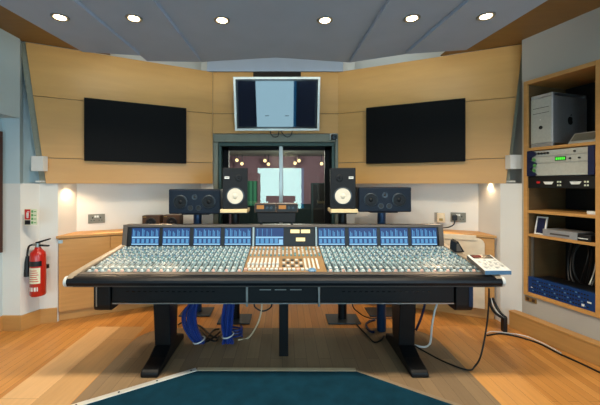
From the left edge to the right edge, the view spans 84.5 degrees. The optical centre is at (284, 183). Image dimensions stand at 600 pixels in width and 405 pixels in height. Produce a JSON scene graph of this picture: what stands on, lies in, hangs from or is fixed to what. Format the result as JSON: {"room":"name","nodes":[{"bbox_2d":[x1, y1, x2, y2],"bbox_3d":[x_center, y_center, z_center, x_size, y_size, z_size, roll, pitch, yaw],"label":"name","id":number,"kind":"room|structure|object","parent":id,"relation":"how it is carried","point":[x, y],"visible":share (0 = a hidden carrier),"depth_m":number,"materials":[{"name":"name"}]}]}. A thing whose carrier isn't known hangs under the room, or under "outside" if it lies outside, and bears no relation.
{"room":"studio","nodes":[
{"label":"studio","id":0,"kind":"room"},
{"bbox_2d":[0,118,1,315],"bbox_3d":[-2.860,-0.100,0.000,0.120,3.100,6.600,0,0,0],"label":"wall","id":1,"kind":"structure","parent":0,"point":[0,118],"depth_m":3.25,"materials":[{"name":"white paint"}]},
{"bbox_2d":[0,131,2,252],"bbox_3d":[-2.781,0.078,2.717,0.033,1.183,1.035,0,0,0],"label":"framed board","id":2,"kind":"object","parent":1,"relation":"attached to","point":[1,132],"visible":1,"depth_m":3.22,"materials":[{"name":"brown wood"}]},
{"bbox_2d":[0,316,2,331],"bbox_3d":[-2.790,1.375,1.975,0.020,0.150,2.550,0,0,0],"label":"baseboard","id":3,"kind":"structure","parent":1,"relation":"attached to","point":[1,317],"depth_m":3.24,"materials":[{"name":"brown wood"}]},
{"bbox_2d":[0,28,19,117],"bbox_3d":[-2.714,-1.150,-0.015,0.172,1.000,6.570,0,0,0],"label":"lintel","id":4,"kind":"object","parent":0,"point":[9,44],"visible":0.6,"depth_m":3.15,"materials":[{"name":"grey paint"}]},
{"bbox_2d":[2,40,66,183],"bbox_3d":[-2.660,-0.828,3.560,0.480,1.645,0.580,0,0,0],"label":"wall","id":5,"kind":"structure","parent":0,"point":[18,141],"depth_m":3.30,"materials":[{"name":"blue paint"}]},
{"bbox_2d":[31,156,47,170],"bbox_3d":[-2.502,-0.207,3.365,0.121,0.151,0.070,0,0,0],"label":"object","id":6,"kind":"structure","parent":5,"relation":"attached to","point":[38,163],"depth_m":3.33,"materials":[{"name":"white paint"}]},
{"bbox_2d":[2,183,76,321],"bbox_3d":[-2.647,0.723,3.560,0.505,1.455,0.580,0,0,0],"label":"wall pillar","id":7,"kind":"structure","parent":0,"point":[55,204],"depth_m":3.37,"materials":[{"name":"white paint"}]},
{"bbox_2d":[2,315,20,330],"bbox_3d":[-2.700,1.375,3.260,0.200,0.150,0.020,0,0,0],"label":"baseboard","id":8,"kind":"structure","parent":7,"relation":"attached to","point":[10,322],"depth_m":3.25,"materials":[{"name":"brown wood"}]},
{"bbox_2d":[20,310,39,330],"bbox_3d":[-2.574,1.375,3.337,0.020,0.150,0.191,0,0,21],"label":"baseboard","id":9,"kind":"structure","parent":7,"relation":"attached to","point":[31,319],"depth_m":3.32,"materials":[{"name":"brown wood"}]},
{"bbox_2d":[24,209,37,224],"bbox_3d":[-2.504,0.325,3.258,0.123,0.158,0.020,0,0,0],"label":"safety sign","id":10,"kind":"object","parent":7,"relation":"attached to","point":[30,215],"visible":1,"depth_m":3.25,"materials":[{"name":"white plastic"}]},
{"bbox_2d":[24,238,50,296],"bbox_3d":[-2.481,0.828,3.319,0.250,0.571,0.160,0,0,0],"label":"fire extinguisher","id":11,"kind":"object","parent":7,"relation":"attached to","point":[35,266],"visible":1,"depth_m":3.27,"materials":[{"name":"red paint"}]},
{"bbox_2d":[30,273,38,281],"bbox_3d":[-2.472,0.907,3.245,0.082,0.112,0.013,0,0,-5],"label":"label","id":12,"kind":"object","parent":11,"relation":"attached to","point":[34,277],"depth_m":3.24,"materials":[{"name":"white paper"}]},
{"bbox_2d":[39,308,56,323],"bbox_3d":[-2.473,1.375,3.445,0.159,0.150,0.020,0,0,-18],"label":"baseboard","id":13,"kind":"structure","parent":7,"relation":"attached to","point":[48,315],"depth_m":3.44,"materials":[{"name":"brown wood"}]},
{"bbox_2d":[0,5,109,54],"bbox_3d":[-2.475,-1.444,1.093,1.050,0.012,5.185,0,0,0],"label":"ceiling","id":14,"kind":"structure","parent":0,"point":[12,23],"depth_m":3.11,"materials":[{"name":"brown wood"}]},
{"bbox_2d":[0,0,139,54],"bbox_3d":[-1.655,-1.175,1.577,0.630,0.050,2.774,0,0,2],"label":"ceiling panel","id":15,"kind":"object","parent":14,"relation":"attached to","point":[86,32],"visible":0.8,"depth_m":2.39,"materials":[{"name":"grey paint"}]},
{"bbox_2d":[50,13,69,21],"bbox_3d":[-1.549,-1.147,2.272,0.116,0.011,0.116,0,0,0],"label":"recessed light","id":16,"kind":"object","parent":15,"relation":"attached to","point":[57,16],"visible":1,"depth_m":2.26,"materials":[{"name":"metal"}]},
{"bbox_2d":[67,48,200,230],"bbox_3d":[-1.885,-0.100,4.119,2.246,3.100,0.100,0,0,-28],"label":"wall","id":17,"kind":"structure","parent":0,"point":[121,204],"depth_m":4.02,"materials":[{"name":"white paint"}]},
{"bbox_2d":[88,214,104,222],"bbox_3d":[-2.215,0.406,3.880,0.174,0.106,0.014,0,0,-28],"label":"wall socket","id":18,"kind":"object","parent":17,"relation":"attached to","point":[92,218],"visible":1,"depth_m":3.88,"materials":[{"name":"metal"}]},
{"bbox_2d":[21,42,212,183],"bbox_3d":[-1.813,-0.720,3.795,1.975,1.430,0.060,0,0,-28],"label":"oak panel","id":19,"kind":"object","parent":17,"relation":"attached to","point":[58,80],"visible":0.8,"depth_m":3.65,"materials":[{"name":"brown wood"}]},
{"bbox_2d":[84,97,185,163],"bbox_3d":[-1.685,-0.588,3.794,1.068,0.675,0.061,0,0,-28],"label":"television","id":20,"kind":"object","parent":19,"relation":"attached to","point":[114,131],"visible":1,"depth_m":3.74,"materials":[{"name":"black plastic"}]},
{"bbox_2d":[78,0,200,61],"bbox_3d":[-1.114,-1.200,1.689,0.515,0.050,2.996,0,0,2],"label":"ceiling panel","id":21,"kind":"object","parent":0,"point":[156,38],"visible":0.8,"depth_m":2.49,"materials":[{"name":"grey paint"}]},
{"bbox_2d":[125,14,142,22],"bbox_3d":[-1.069,-1.171,2.336,0.116,0.011,0.116,0,0,0],"label":"recessed light","id":22,"kind":"object","parent":21,"relation":"attached to","point":[132,17],"visible":1,"depth_m":2.33,"materials":[{"name":"metal"}]},
{"bbox_2d":[229,155,233,223],"bbox_3d":[-1.975,0.305,7.250,0.099,2.290,5.564,0,0,8],"label":"wall","id":23,"kind":"structure","parent":0,"point":[231,158],"depth_m":9.66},
{"bbox_2d":[207,58,342,71],"bbox_3d":[-0.127,-1.540,4.202,1.727,0.219,0.025,0,0,0],"label":"ceiling","id":24,"kind":"structure","parent":0,"point":[261,64],"depth_m":4.19,"materials":[{"name":"grey paint"}]},
{"bbox_2d":[156,0,275,61],"bbox_3d":[-0.503,-1.225,1.723,0.839,0.050,3.046,0,0,0],"label":"ceiling panel","id":25,"kind":"object","parent":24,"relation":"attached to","point":[249,33],"visible":0.8,"depth_m":2.52,"materials":[{"name":"grey paint"}]},
{"bbox_2d":[214,16,229,24],"bbox_3d":[-0.461,-1.196,2.415,0.116,0.011,0.116,0,0,0],"label":"recessed light","id":26,"kind":"object","parent":25,"relation":"attached to","point":[223,20],"visible":1,"depth_m":2.40,"materials":[{"name":"metal"}]},
{"bbox_2d":[272,0,386,61],"bbox_3d":[0.337,-1.225,1.730,0.846,0.050,3.059,0,0,0],"label":"ceiling panel","id":27,"kind":"object","parent":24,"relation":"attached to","point":[298,34],"visible":1,"depth_m":2.52,"materials":[{"name":"grey paint"}]},
{"bbox_2d":[317,16,332,24],"bbox_3d":[0.293,-1.196,2.415,0.116,0.011,0.116,0,0,0],"label":"recessed light","id":28,"kind":"object","parent":27,"relation":"attached to","point":[324,20],"visible":1,"depth_m":2.40,"materials":[{"name":"metal"}]},
{"bbox_2d":[229,151,323,155],"bbox_3d":[0.000,-0.890,7.275,6.400,0.100,5.650,0,0,0],"label":"ceiling","id":29,"kind":"structure","parent":0,"point":[232,153],"depth_m":9.09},
{"bbox_2d":[201,62,354,223],"bbox_3d":[-0.089,-0.100,4.350,1.988,3.100,0.160,0,0,0],"label":"wall","id":30,"kind":"structure","parent":0,"point":[206,219],"depth_m":4.27,"materials":[{"name":"white paint"}]},
{"bbox_2d":[213,72,337,133],"bbox_3d":[-0.119,-1.048,4.248,1.608,0.795,0.044,0,0,0],"label":"wall panel","id":31,"kind":"object","parent":30,"relation":"attached to","point":[223,93],"visible":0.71,"depth_m":4.23,"materials":[{"name":"brown wood"}]},
{"bbox_2d":[233,77,319,130],"bbox_3d":[-0.101,-0.994,4.124,1.066,0.644,0.207,0,0,0],"label":"television","id":32,"kind":"object","parent":31,"relation":"attached to","point":[260,103],"visible":1,"depth_m":4.10,"materials":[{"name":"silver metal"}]},
{"bbox_2d":[213,134,337,223],"bbox_3d":[-0.109,-0.007,4.325,1.628,1.275,0.170,0,0,0],"label":"window","id":33,"kind":"structure","parent":30,"relation":"in","point":[222,143],"depth_m":4.27,"materials":[{"name":"grey metal"}]},
{"bbox_2d":[330,134,336,139],"bbox_3d":[0.621,-0.603,4.184,0.090,0.085,0.096,0,0,0],"label":"security camera","id":34,"kind":"object","parent":33,"relation":"attached to","point":[332,136],"visible":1,"depth_m":4.15,"materials":[{"name":"black plastic"}]},
{"bbox_2d":[234,156,323,223],"bbox_3d":[0.000,0.305,10.050,6.400,2.290,0.100,0,0,0],"label":"wall","id":35,"kind":"structure","parent":0,"point":[297,179],"depth_m":10.00,"materials":[{"name":"paint"}]},
{"bbox_2d":[248,181,256,205],"bbox_3d":[-1.025,0.280,9.950,0.386,0.741,0.060,0,0,0],"label":"curtain","id":36,"kind":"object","parent":35,"relation":"in","point":[252,185],"depth_m":9.94,"materials":[{"name":"green fabric"}]},
{"bbox_2d":[0,304,599,404],"bbox_3d":[0.000,1.499,0.850,8.400,0.102,8.700,0,0,0],"label":"floor","id":37,"kind":"structure","parent":0,"point":[564,381],"depth_m":2.77,"materials":[{"name":"brown wood"}]},
{"bbox_2d":[56,229,152,320],"bbox_3d":[-1.740,0.996,3.961,1.630,0.902,0.308,0,0,-28],"label":"base cabinet","id":38,"kind":"object","parent":37,"relation":"on","point":[77,249],"visible":0.36,"depth_m":3.57,"materials":[{"name":"brown wood"}]},
{"bbox_2d":[56,229,122,238],"bbox_3d":[-1.740,0.559,3.960,1.629,0.028,0.308,0,0,-28],"label":"countertop","id":39,"kind":"structure","parent":38,"relation":"on","point":[113,231],"depth_m":3.64,"materials":[{"name":"brown wood"}]},
{"bbox_2d":[142,215,162,223],"bbox_3d":[-1.621,0.463,4.043,0.212,0.162,0.134,0,0,0],"label":"speaker","id":40,"kind":"object","parent":39,"relation":"on","point":[146,219],"visible":0.7,"depth_m":3.99},
{"bbox_2d":[163,214,182,223],"bbox_3d":[-1.391,0.463,4.103,0.212,0.162,0.134,0,0,0],"label":"speaker","id":41,"kind":"object","parent":39,"relation":"on","point":[168,218],"visible":0.77,"depth_m":4.05},
{"bbox_2d":[178,214,213,316],"bbox_3d":[-0.993,0.888,3.724,0.340,1.118,0.255,0,0,0],"label":"speaker stand","id":42,"kind":"object","parent":37,"relation":"on","point":[197,218],"visible":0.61,"depth_m":3.71,"materials":[{"name":"black metal"}]},
{"bbox_2d":[169,189,221,213],"bbox_3d":[-0.993,0.193,3.743,0.570,0.272,0.274,0,0,0],"label":"monitor","id":43,"kind":"object","parent":42,"relation":"on","point":[181,201],"visible":0.99,"depth_m":3.62,"materials":[{"name":"black plastic"}]},
{"bbox_2d":[178,321,220,343],"bbox_3d":[-0.814,1.424,3.220,0.304,0.042,0.590,0,0,-34],"label":"cable tangle","id":44,"kind":"object","parent":37,"relation":"on","point":[202,327],"visible":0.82,"depth_m":3.10,"materials":[{"name":"black plastic"}]},
{"bbox_2d":[217,208,251,323],"bbox_3d":[-0.533,0.855,3.538,0.340,1.186,0.283,0,0,0],"label":"speaker stand","id":45,"kind":"object","parent":37,"relation":"on","point":[239,318],"visible":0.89,"depth_m":3.50,"materials":[{"name":"black metal"}]},
{"bbox_2d":[222,168,247,208],"bbox_3d":[-0.534,0.046,3.553,0.262,0.430,0.234,0,0,-7],"label":"monitor","id":46,"kind":"object","parent":45,"relation":"on","point":[234,180],"visible":1,"depth_m":3.45,"materials":[{"name":"black plastic"}]},
{"bbox_2d":[232,325,242,337],"bbox_3d":[-0.490,1.392,3.107,0.188,0.102,0.138,0,0,0],"label":"cable coil","id":47,"kind":"object","parent":37,"relation":"on","point":[239,329],"visible":0.52,"depth_m":3.08,"materials":[{"name":"blue plastic"}]},
{"bbox_2d":[72,367,460,404],"bbox_3d":[-0.153,1.442,0.545,3.548,0.012,4.090,0,0,0],"label":"carpet","id":48,"kind":"object","parent":37,"relation":"on","point":[201,385],"visible":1,"depth_m":2.31,"materials":[{"name":"teal carpet"}]},
{"bbox_2d":[63,224,505,377],"bbox_3d":[-0.005,0.926,2.930,3.306,1.044,0.940,0,0,0],"label":"mixing console","id":49,"kind":"object","parent":37,"relation":"on","point":[164,266],"visible":0.99,"depth_m":2.71,"materials":[{"name":"metal"}]},
{"bbox_2d":[181,304,204,344],"bbox_3d":[-0.808,1.190,2.962,0.195,0.488,0.139,0,0,18],"label":"cable bundle","id":50,"kind":"object","parent":49,"relation":"hanging from","point":[191,329],"visible":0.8,"depth_m":2.93,"materials":[{"name":"blue plastic"}]},
{"bbox_2d":[221,304,234,344],"bbox_3d":[-0.510,1.188,2.950,0.116,0.484,0.126,0,0,31],"label":"cable bundle","id":51,"kind":"object","parent":49,"relation":"hanging from","point":[227,316],"visible":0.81,"depth_m":2.93,"materials":[{"name":"blue plastic"}]},
{"bbox_2d":[238,304,262,340],"bbox_3d":[-0.306,1.204,3.025,0.262,0.513,0.088,0,0,29],"label":"cable","id":52,"kind":"object","parent":49,"relation":"hanging from","point":[261,304],"visible":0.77,"depth_m":2.95,"materials":[{"name":"beige plastic"}]},
{"bbox_2d":[253,304,272,311],"bbox_3d":[-0.197,1.045,2.950,0.177,0.194,0.014,0,0,0],"label":"cable","id":53,"kind":"object","parent":49,"relation":"hanging from","point":[255,307],"visible":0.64,"depth_m":2.94,"materials":[{"name":"black plastic"}]},
{"bbox_2d":[257,212,295,224],"bbox_3d":[-0.085,0.346,3.342,0.385,0.124,0.094,0,0,0],"label":"stand","id":54,"kind":"object","parent":49,"relation":"on","point":[262,216],"visible":0.94,"depth_m":3.30,"materials":[{"name":"black metal"}]},
{"bbox_2d":[255,203,275,211],"bbox_3d":[-0.197,0.239,3.339,0.215,0.088,0.122,0,0,0],"label":"preamplifier","id":55,"kind":"object","parent":54,"relation":"on","point":[259,207],"visible":1,"depth_m":3.29,"materials":[{"name":"black metal"}]},
{"bbox_2d":[277,203,297,211],"bbox_3d":[0.022,0.239,3.339,0.215,0.088,0.122,0,0,0],"label":"preamplifier","id":56,"kind":"object","parent":54,"relation":"on","point":[281,207],"visible":1,"depth_m":3.29,"materials":[{"name":"black metal"}]},
{"bbox_2d":[84,247,472,271],"bbox_3d":[-0.005,0.682,2.903,3.230,0.132,0.706,0,0,0],"label":"mixing console","id":57,"kind":"object","parent":49,"relation":"on","point":[120,259],"depth_m":2.86},
{"bbox_2d":[352,304,391,318],"bbox_3d":[0.886,1.197,3.452,0.559,0.498,0.088,0,0,-27],"label":"cable","id":58,"kind":"object","parent":49,"relation":"hanging from","point":[352,304],"visible":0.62,"depth_m":3.46,"materials":[{"name":"black plastic"}]},
{"bbox_2d":[415,304,425,330],"bbox_3d":[1.245,1.150,3.022,0.107,0.406,0.027,0,0,35],"label":"cable","id":59,"kind":"object","parent":49,"relation":"hanging from","point":[424,305],"visible":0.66,"depth_m":3.01,"materials":[{"name":"blue plastic"}]},
{"bbox_2d":[415,304,437,347],"bbox_3d":[1.260,1.219,2.945,0.220,0.482,0.068,0,0,-14],"label":"cable","id":60,"kind":"object","parent":49,"relation":"hanging from","point":[436,305],"visible":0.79,"depth_m":2.94,"materials":[{"name":"white plastic"}]},
{"bbox_2d":[414,288,489,370],"bbox_3d":[1.337,1.134,2.697,0.573,0.644,0.157,0,0,33],"label":"cable","id":61,"kind":"object","parent":49,"relation":"hanging from","point":[480,356],"visible":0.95,"depth_m":2.60,"materials":[{"name":"black plastic"}]},
{"bbox_2d":[450,239,463,251],"bbox_3d":[1.589,0.566,3.049,0.088,0.109,0.103,0,0,0],"label":"wedge","id":62,"kind":"object","parent":49,"relation":"on","point":[455,246],"visible":1,"depth_m":3.00,"materials":[{"name":"black plastic"}]},
{"bbox_2d":[467,255,510,274],"bbox_3d":[1.628,0.642,2.648,0.232,0.088,0.304,0,0,0],"label":"remote control","id":63,"kind":"object","parent":49,"relation":"on","point":[487,264],"visible":1,"depth_m":2.60,"materials":[{"name":"white plastic"}]},
{"bbox_2d":[325,208,360,323],"bbox_3d":[0.617,0.855,3.538,0.340,1.186,0.283,0,0,0],"label":"speaker stand","id":64,"kind":"object","parent":37,"relation":"on","point":[342,317],"visible":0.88,"depth_m":3.50,"materials":[{"name":"black metal"}]},
{"bbox_2d":[330,168,355,208],"bbox_3d":[0.617,0.046,3.553,0.262,0.430,0.234,0,0,7],"label":"monitor","id":65,"kind":"object","parent":64,"relation":"on","point":[342,180],"visible":1,"depth_m":3.45,"materials":[{"name":"black plastic"}]},
{"bbox_2d":[356,323,384,342],"bbox_3d":[0.842,1.440,3.219,0.165,0.014,0.433,0,0,-10],"label":"cable","id":66,"kind":"object","parent":37,"relation":"on","point":[382,338],"visible":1,"depth_m":3.08,"materials":[{"name":"black plastic"}]},
{"bbox_2d":[365,319,375,332],"bbox_3d":[0.865,1.438,3.359,0.101,0.023,0.319,0,0,17],"label":"cable","id":67,"kind":"object","parent":37,"relation":"on","point":[370,320],"visible":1,"depth_m":3.34,"materials":[{"name":"blue plastic"}]},
{"bbox_2d":[364,212,397,316],"bbox_3d":[1.097,0.877,3.724,0.340,1.140,0.255,0,0,0],"label":"speaker stand","id":68,"kind":"object","parent":37,"relation":"on","point":[381,216],"visible":0.34,"depth_m":3.71,"materials":[{"name":"black metal"}]},
{"bbox_2d":[356,187,410,211],"bbox_3d":[1.097,0.171,3.743,0.581,0.272,0.274,0,0,0],"label":"monitor","id":69,"kind":"object","parent":68,"relation":"on","point":[368,199],"visible":0.98,"depth_m":3.62,"materials":[{"name":"black plastic"}]},
{"bbox_2d":[416,229,496,319],"bbox_3d":[1.564,0.996,3.943,1.604,0.902,0.341,0,0,26],"label":"base cabinet","id":70,"kind":"object","parent":37,"relation":"on","point":[471,242],"visible":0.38,"depth_m":3.55,"materials":[{"name":"brown wood"}]},
{"bbox_2d":[443,229,496,237],"bbox_3d":[1.571,0.559,3.958,1.603,0.028,0.308,0,0,26],"label":"countertop","id":71,"kind":"structure","parent":70,"relation":"on","point":[478,234],"depth_m":3.63,"materials":[{"name":"brown wood"}]},
{"bbox_2d":[490,297,506,331],"bbox_3d":[2.113,1.297,3.281,0.085,0.303,0.163,0,0,-33],"label":"cable bundle","id":72,"kind":"object","parent":37,"relation":"on","point":[499,313],"visible":0.96,"depth_m":3.25,"materials":[{"name":"black plastic"}]},
{"bbox_2d":[486,331,560,352],"bbox_3d":[2.208,1.442,3.070,0.563,0.010,0.192,0,0,42],"label":"cable","id":73,"kind":"object","parent":37,"relation":"on","point":[489,331],"visible":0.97,"depth_m":3.13,"materials":[{"name":"white plastic"}]},
{"bbox_2d":[486,333,599,372],"bbox_3d":[2.281,1.443,2.829,0.238,0.015,0.937,0,0,-34],"label":"cable","id":74,"kind":"object","parent":37,"relation":"on","point":[493,333],"visible":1,"depth_m":2.91,"materials":[{"name":"black plastic"}]},
{"bbox_2d":[350,0,464,61],"bbox_3d":[1.001,-1.200,1.696,0.628,0.050,3.018,0,0,-2],"label":"ceiling panel","id":75,"kind":"object","parent":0,"point":[388,35],"visible":0.8,"depth_m":2.46,"materials":[{"name":"grey paint"}]},
{"bbox_2d":[403,14,420,22],"bbox_3d":[0.899,-1.171,2.336,0.116,0.011,0.116,0,0,0],"label":"recessed light","id":76,"kind":"object","parent":75,"relation":"attached to","point":[410,18],"visible":1,"depth_m":2.33,"materials":[{"name":"metal"}]},
{"bbox_2d":[355,50,479,230],"bbox_3d":[1.647,-0.100,4.152,2.214,3.100,0.100,0,0,26],"label":"wall","id":77,"kind":"structure","parent":0,"point":[426,199],"depth_m":4.04,"materials":[{"name":"white paint"}]},
{"bbox_2d":[338,44,521,183],"bbox_3d":[1.586,-0.720,3.826,1.980,1.430,0.060,0,0,26],"label":"oak panel","id":78,"kind":"object","parent":77,"relation":"attached to","point":[489,80],"visible":0.59,"depth_m":3.69,"materials":[{"name":"brown wood"}]},
{"bbox_2d":[366,98,464,163],"bbox_3d":[1.477,-0.587,3.811,1.064,0.683,0.061,0,0,26],"label":"television","id":79,"kind":"object","parent":78,"relation":"attached to","point":[431,131],"visible":1,"depth_m":3.77,"materials":[{"name":"black plastic"}]},
{"bbox_2d":[434,212,444,222],"bbox_3d":[1.855,0.404,3.961,0.117,0.119,0.064,0,0,26],"label":"plug adapter","id":80,"kind":"object","parent":77,"relation":"attached to","point":[438,217],"visible":1,"depth_m":3.94,"materials":[{"name":"beige plastic"}]},
{"bbox_2d":[443,215,456,227],"bbox_3d":[1.908,0.450,3.917,0.252,0.170,0.051,0,0,17],"label":"plug","id":81,"kind":"object","parent":77,"relation":"attached to","point":[454,217],"visible":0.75,"depth_m":3.87,"materials":[{"name":"black plastic"}]},
{"bbox_2d":[450,212,465,221],"bbox_3d":[2.045,0.393,3.897,0.162,0.112,0.014,0,0,26],"label":"wall socket","id":82,"kind":"object","parent":77,"relation":"attached to","point":[461,217],"visible":0.86,"depth_m":3.89,"materials":[{"name":"metal"}]},
{"bbox_2d":[478,184,521,324],"bbox_3d":[2.592,0.723,3.595,0.676,1.455,0.541,0,0,-6],"label":"wall pillar","id":83,"kind":"structure","parent":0,"point":[499,205],"depth_m":3.42,"materials":[{"name":"white paint"}]},
{"bbox_2d":[484,44,521,183],"bbox_3d":[2.632,-0.828,3.602,0.750,1.645,0.456,0,0,-21],"label":"wall","id":84,"kind":"structure","parent":0,"point":[515,174],"depth_m":3.54,"materials":[{"name":"grey paint"}]},
{"bbox_2d":[505,155,521,168],"bbox_3d":[2.354,-0.225,3.400,0.120,0.143,0.080,0,0,0],"label":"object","id":85,"kind":"structure","parent":84,"relation":"attached to","point":[511,161],"depth_m":3.36,"materials":[{"name":"white paint"}]},
{"bbox_2d":[441,0,599,55],"bbox_3d":[2.575,-1.444,1.105,1.650,0.012,5.210,0,0,0],"label":"ceiling","id":86,"kind":"structure","parent":0,"point":[551,13],"depth_m":2.94,"materials":[{"name":"brown wood"}]},
{"bbox_2d":[406,0,546,53],"bbox_3d":[1.466,-1.175,1.560,0.517,0.050,2.785,0,0,-6],"label":"ceiling panel","id":87,"kind":"object","parent":86,"relation":"attached to","point":[460,29],"visible":0.8,"depth_m":2.38,"materials":[{"name":"grey paint"}]},
{"bbox_2d":[476,12,495,20],"bbox_3d":[1.376,-1.147,2.259,0.116,0.011,0.116,0,0,0],"label":"recessed light","id":88,"kind":"object","parent":87,"relation":"attached to","point":[485,16],"visible":1,"depth_m":2.25,"materials":[{"name":"metal"}]},
{"bbox_2d":[522,7,599,340],"bbox_3d":[2.740,-0.100,2.263,0.100,3.100,2.200,0,0,-17],"label":"wall","id":89,"kind":"structure","parent":0,"point":[574,42],"depth_m":2.96,"materials":[{"name":"grey paint"}]},
{"bbox_2d":[525,296,536,303],"bbox_3d":[2.392,1.127,3.212,0.009,0.045,0.110,0,0,-17],"label":"wall plate","id":90,"kind":"object","parent":89,"relation":"attached to","point":[527,298],"visible":1,"depth_m":3.21,"materials":[{"name":"gold metal"}]},
{"bbox_2d":[509,312,599,366],"bbox_3d":[2.641,1.373,2.269,0.085,0.155,2.270,0,0,-17],"label":"baseboard","id":91,"kind":"structure","parent":89,"relation":"attached to","point":[588,352],"depth_m":2.91,"materials":[{"name":"brown wood"}]},
{"bbox_2d":[509,310,599,347],"bbox_3d":[2.639,1.286,2.269,0.090,0.017,2.270,0,0,-17],"label":"cap","id":92,"kind":"object","parent":91,"relation":"on","point":[594,342],"visible":1,"depth_m":2.92,"materials":[{"name":"brown wood"}]},
{"bbox_2d":[524,59,599,318],"bbox_3d":[2.710,0.040,3.041,0.542,2.096,0.631,0,0,-17],"label":"shelving unit","id":93,"kind":"object","parent":89,"relation":"attached to","point":[566,208],"visible":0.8,"depth_m":3.23,"materials":[{"name":"brown wood"}]},
{"bbox_2d":[534,216,547,234],"bbox_3d":[2.465,0.400,3.175,0.049,0.169,0.100,0,0,-17],"label":"photo frame","id":94,"kind":"object","parent":93,"relation":"on","point":[541,222],"visible":0.83,"depth_m":3.18,"materials":[{"name":"white plastic"}]},
{"bbox_2d":[536,218,545,233],"bbox_3d":[2.466,0.400,3.176,0.038,0.145,0.076,0,0,-17],"label":"picture","id":95,"kind":"object","parent":94,"relation":"attached to","point":[540,222],"depth_m":3.18,"materials":[{"name":"blue paper"}]},
{"bbox_2d":[531,92,586,147],"bbox_3d":[2.649,-0.601,3.199,0.470,0.500,0.207,0,0,-17],"label":"computer tower","id":96,"kind":"object","parent":93,"relation":"on","point":[556,117],"visible":0.84,"depth_m":3.10,"materials":[{"name":"silver metal"}]},
{"bbox_2d":[531,96,550,143],"bbox_3d":[2.430,-0.601,3.133,0.006,0.420,0.181,0,0,-17],"label":"panel","id":97,"kind":"object","parent":96,"relation":"attached to","point":[541,105],"depth_m":3.13,"materials":[{"name":"silver metal"}]},
{"bbox_2d":[527,145,594,175],"bbox_3d":[2.628,-0.197,3.016,0.394,0.243,0.553,0,0,-17],"label":"rack audio unit","id":98,"kind":"object","parent":93,"relation":"in","point":[579,161],"visible":1,"depth_m":2.94,"materials":[{"name":"silver metal"}]},
{"bbox_2d":[528,175,594,188],"bbox_3d":[2.608,-0.017,3.010,0.315,0.110,0.553,0,0,-17],"label":"rack audio unit","id":99,"kind":"object","parent":93,"relation":"in","point":[584,181],"visible":1,"depth_m":2.94,"materials":[{"name":"black plastic"}]},
{"bbox_2d":[528,233,594,245],"bbox_3d":[2.706,0.497,3.039,0.526,0.025,0.555,0,0,-17],"label":"shelf","id":100,"kind":"object","parent":93,"relation":"attached to","point":[530,235],"depth_m":2.95,"materials":[{"name":"brown wood"}]},
{"bbox_2d":[528,209,594,217],"bbox_3d":[2.706,0.269,3.039,0.526,0.027,0.555,0,0,-17],"label":"shelf","id":101,"kind":"object","parent":93,"relation":"attached to","point":[562,212],"depth_m":3.06,"materials":[{"name":"brown wood"}]},
{"bbox_2d":[528,141,594,150],"bbox_3d":[2.706,-0.336,3.039,0.526,0.028,0.555,0,0,-17],"label":"shelf","id":102,"kind":"object","parent":93,"relation":"attached to","point":[585,144],"depth_m":2.94,"materials":[{"name":"brown wood"}]},
{"bbox_2d":[528,276,594,311],"bbox_3d":[2.584,0.977,3.002,0.266,0.150,0.553,0,0,-17],"label":"panel","id":103,"kind":"object","parent":93,"relation":"in","point":[576,294],"visible":1,"depth_m":2.96,"materials":[{"name":"blue plastic"}]},
{"bbox_2d":[543,228,594,241],"bbox_3d":[2.577,0.452,2.949,0.210,0.064,0.385,0,0,-17],"label":"electronic device","id":104,"kind":"object","parent":93,"relation":"on","point":[587,236],"visible":0.98,"depth_m":2.91,"materials":[{"name":"silver metal"}]},
{"bbox_2d":[567,243,571,280],"bbox_3d":[2.654,0.711,3.081,0.031,0.377,0.080,0,0,29],"label":"cable","id":105,"kind":"object","parent":93,"relation":"hanging from","point":[570,247],"visible":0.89,"depth_m":3.09,"materials":[{"name":"black plastic"}]},
{"bbox_2d":[569,243,576,281],"bbox_3d":[2.656,0.710,3.047,0.081,0.377,0.057,0,0,-29],"label":"cable","id":106,"kind":"object","parent":93,"relation":"hanging from","point":[575,244],"visible":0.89,"depth_m":3.06,"materials":[{"name":"black plastic"}]},
{"bbox_2d":[572,244,581,282],"bbox_3d":[2.668,0.709,3.014,0.078,0.380,0.071,0,0,-37],"label":"cable","id":107,"kind":"object","parent":93,"relation":"hanging from","point":[578,245],"visible":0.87,"depth_m":3.02,"materials":[{"name":"black plastic"}]},
{"bbox_2d":[568,131,594,143],"bbox_3d":[2.601,-0.400,2.844,0.146,0.099,0.210,0,0,-17],"label":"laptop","id":108,"kind":"object","parent":93,"relation":"on","point":[586,136],"visible":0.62,"depth_m":2.84,"materials":[{"name":"silver metal"}]},
{"bbox_2d":[581,245,589,282],"bbox_3d":[2.679,0.709,2.955,0.052,0.381,0.093,0,0,0],"label":"cable","id":109,"kind":"object","parent":93,"relation":"hanging from","point":[587,246],"visible":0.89,"depth_m":2.92,"materials":[{"name":"black plastic"}]},
{"bbox_2d":[585,245,593,283],"bbox_3d":[2.696,0.707,2.922,0.028,0.380,0.112,0,0,25],"label":"cable","id":110,"kind":"object","parent":93,"relation":"hanging from","point":[591,247],"visible":0.91,"depth_m":2.90,"materials":[{"name":"black plastic"}]},
{"bbox_3d":[0.000,1.500,7.275,6.400,0.100,5.650,0,0,0],"label":"floor","id":111,"kind":"structure","parent":0,"visible":0},
{"bbox_2d":[311,183,323,223],"bbox_3d":[0.938,0.712,8.793,0.469,1.476,0.415,0,0,0],"label":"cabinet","id":112,"kind":"object","parent":111,"relation":"on","point":[317,189],"visible":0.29,"depth_m":8.59,"materials":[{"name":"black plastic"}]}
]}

